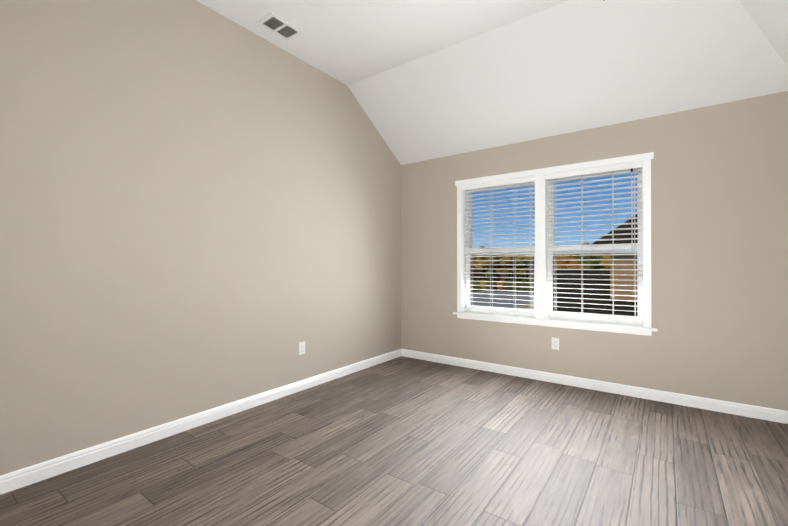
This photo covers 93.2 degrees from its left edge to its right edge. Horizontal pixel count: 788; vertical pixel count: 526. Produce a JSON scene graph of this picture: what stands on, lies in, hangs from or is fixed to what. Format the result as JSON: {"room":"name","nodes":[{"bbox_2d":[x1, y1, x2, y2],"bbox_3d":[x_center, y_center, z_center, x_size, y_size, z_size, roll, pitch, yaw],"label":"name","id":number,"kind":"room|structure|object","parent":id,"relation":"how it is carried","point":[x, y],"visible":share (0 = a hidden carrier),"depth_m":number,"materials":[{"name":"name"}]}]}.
{"room":"empty bedroom","nodes":[
{"label":"empty bedroom","id":0,"kind":"room"},
{"bbox_2d":[0,0,400,475],"bbox_3d":[-1.445,-0.359,2.798,0.160,3.070,5.000,0,0,36],"label":"wall","id":1,"kind":"structure","parent":0,"point":[200,207],"depth_m":2.54,"materials":[{"name":"beige paint"}]},
{"bbox_2d":[0,349,400,494],"bbox_3d":[-1.374,1.130,2.739,0.016,0.091,5.000,0,0,36],"label":"baseboard","id":2,"kind":"structure","parent":1,"relation":"attached to","point":[20,478],"depth_m":2.47,"materials":[{"name":"white"}]},
{"bbox_2d":[299,341,304,354],"bbox_3d":[-0.854,0.791,3.462,0.008,0.115,0.070,0,0,36],"label":"electrical outlet","id":3,"kind":"object","parent":1,"relation":"attached to","point":[301,348],"visible":1,"depth_m":3.45,"materials":[{"name":"white plastic"}]},
{"bbox_2d":[0,356,787,525],"bbox_3d":[0.051,1.230,1.702,3.860,0.120,5.320,0,0,36],"label":"floor","id":4,"kind":"structure","parent":0,"point":[402,441],"depth_m":2.16,"materials":[{"name":"brown wood"}]},
{"bbox_2d":[196,0,787,164],"bbox_3d":[0.113,-1.655,1.717,3.640,0.770,5.075,0,0,36],"label":"ceiling","id":5,"kind":"structure","parent":0,"point":[423,80],"depth_m":3.03,"materials":[{"name":"white paint"}]},
{"bbox_2d":[257,12,302,40],"bbox_3d":[-0.912,-1.888,2.991,0.196,0.011,0.296,0,0,36],"label":"ceiling vent","id":6,"kind":"object","parent":5,"relation":"in","point":[272,22],"visible":1,"depth_m":2.98,"materials":[{"name":"white metal"}]},
{"bbox_2d":[401,91,787,410],"bbox_3d":[1.569,-0.040,3.794,3.860,2.440,0.160,0,0,36],"label":"wall","id":7,"kind":"structure","parent":0,"point":[719,228],"depth_m":3.11,"materials":[{"name":"beige paint"}]},
{"bbox_2d":[455,152,653,327],"bbox_3d":[1.519,-0.194,3.815,1.881,1.510,0.179,0,0,36],"label":"window unit","id":8,"kind":"structure","parent":7,"relation":"in","point":[550,298],"depth_m":3.74,"materials":[{"name":"white plastic"}]},
{"bbox_2d":[463,176,534,315],"bbox_3d":[1.136,-0.172,4.058,0.810,1.423,0.071,0,0,36],"label":"window blind","id":9,"kind":"object","parent":8,"relation":"attached to","point":[502,183],"visible":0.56,"depth_m":4.04,"materials":[{"name":"white plastic"}]},
{"bbox_2d":[546,162,641,323],"bbox_3d":[1.867,-0.174,3.524,0.810,1.423,0.076,0,0,36],"label":"window blind","id":10,"kind":"object","parent":8,"relation":"attached to","point":[629,166],"visible":0.96,"depth_m":3.49,"materials":[{"name":"white plastic"}]},
{"bbox_2d":[552,337,558,349],"bbox_3d":[1.590,0.794,3.671,0.070,0.115,0.008,0,0,36],"label":"electrical outlet","id":11,"kind":"object","parent":7,"relation":"attached to","point":[555,343],"visible":1,"depth_m":3.67,"materials":[{"name":"white plastic"}]},
{"bbox_2d":[453,311,657,335],"bbox_3d":[1.491,0.596,3.773,1.929,0.071,0.132,0,0,36],"label":"window sill","id":12,"kind":"structure","parent":7,"relation":"attached to","point":[602,326],"depth_m":3.63,"materials":[{"name":"white"}]},
{"bbox_2d":[401,349,787,423],"bbox_3d":[1.517,1.135,3.717,3.540,0.091,0.016,0,0,36],"label":"baseboard","id":13,"kind":"structure","parent":7,"relation":"attached to","point":[759,412],"depth_m":3.34,"materials":[{"name":"white"}]},
{"label":"outside","id":14,"kind":"structure","parent":0,"visible":0},
{"bbox_2d":[471,278,533,316],"bbox_3d":[67.756,4.804,97.734,400.000,0.300,360.000,0,0,36],"label":"ground","id":15,"kind":"structure","parent":14,"point":[496,279],"depth_m":60.51,"materials":[{"name":"green plant"}]},
{"bbox_2d":[471,246,497,279],"bbox_3d":[16.178,0.737,66.984,6.151,7.524,5.825,0,0,36],"label":"tree","id":16,"kind":"object","parent":15,"relation":"on","point":[483,262],"depth_m":65.36,"materials":[{"name":"green plant"}]},
{"bbox_2d":[471,291,533,314],"bbox_3d":[-9.008,4.181,15.699,13.000,0.120,97.000,0,0,36],"label":"street","id":17,"kind":"structure","parent":15,"relation":"on","point":[499,302],"depth_m":44.46,"materials":[{"name":"grey asphalt"}]},
{"bbox_2d":[471,279,533,291],"bbox_3d":[20.725,3.660,56.674,35.088,2.905,2.442,0,0,36],"label":"shrubs","id":18,"kind":"object","parent":15,"relation":"on","point":[498,285],"depth_m":58.46,"materials":[{"name":"green plant"}]},
{"bbox_2d":[471,269,533,280],"bbox_3d":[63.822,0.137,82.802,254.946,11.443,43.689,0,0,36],"label":"tree","id":19,"kind":"object","parent":15,"relation":"on","point":[479,274],"depth_m":93.97,"materials":[{"name":"green plant"}]},
{"bbox_2d":[497,255,519,279],"bbox_3d":[20.119,1.044,66.042,5.370,6.901,5.723,0,0,36],"label":"tree","id":20,"kind":"object","parent":15,"relation":"on","point":[505,266],"depth_m":64.59,"materials":[{"name":"green plant"}]},
{"bbox_2d":[510,246,533,277],"bbox_3d":[22.491,0.813,62.396,5.843,7.326,5.937,0,0,36],"label":"tree","id":21,"kind":"object","parent":15,"relation":"on","point":[524,262],"depth_m":61.02,"materials":[{"name":"green plant"}]},
{"bbox_2d":[553,243,609,268],"bbox_3d":[14.913,1.381,28.580,5.062,5.850,4.935,0,0,36],"label":"tree","id":22,"kind":"object","parent":15,"relation":"on","point":[584,262],"depth_m":27.11,"materials":[{"name":"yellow plant"}]},
{"bbox_2d":[553,215,642,325],"bbox_3d":[11.479,-0.202,11.542,11.350,8.844,10.450,0,0,36],"label":"neighbouring house","id":23,"kind":"structure","parent":15,"relation":"on","point":[596,307],"depth_m":10.84,"materials":[{"name":"beige"}]}
]}

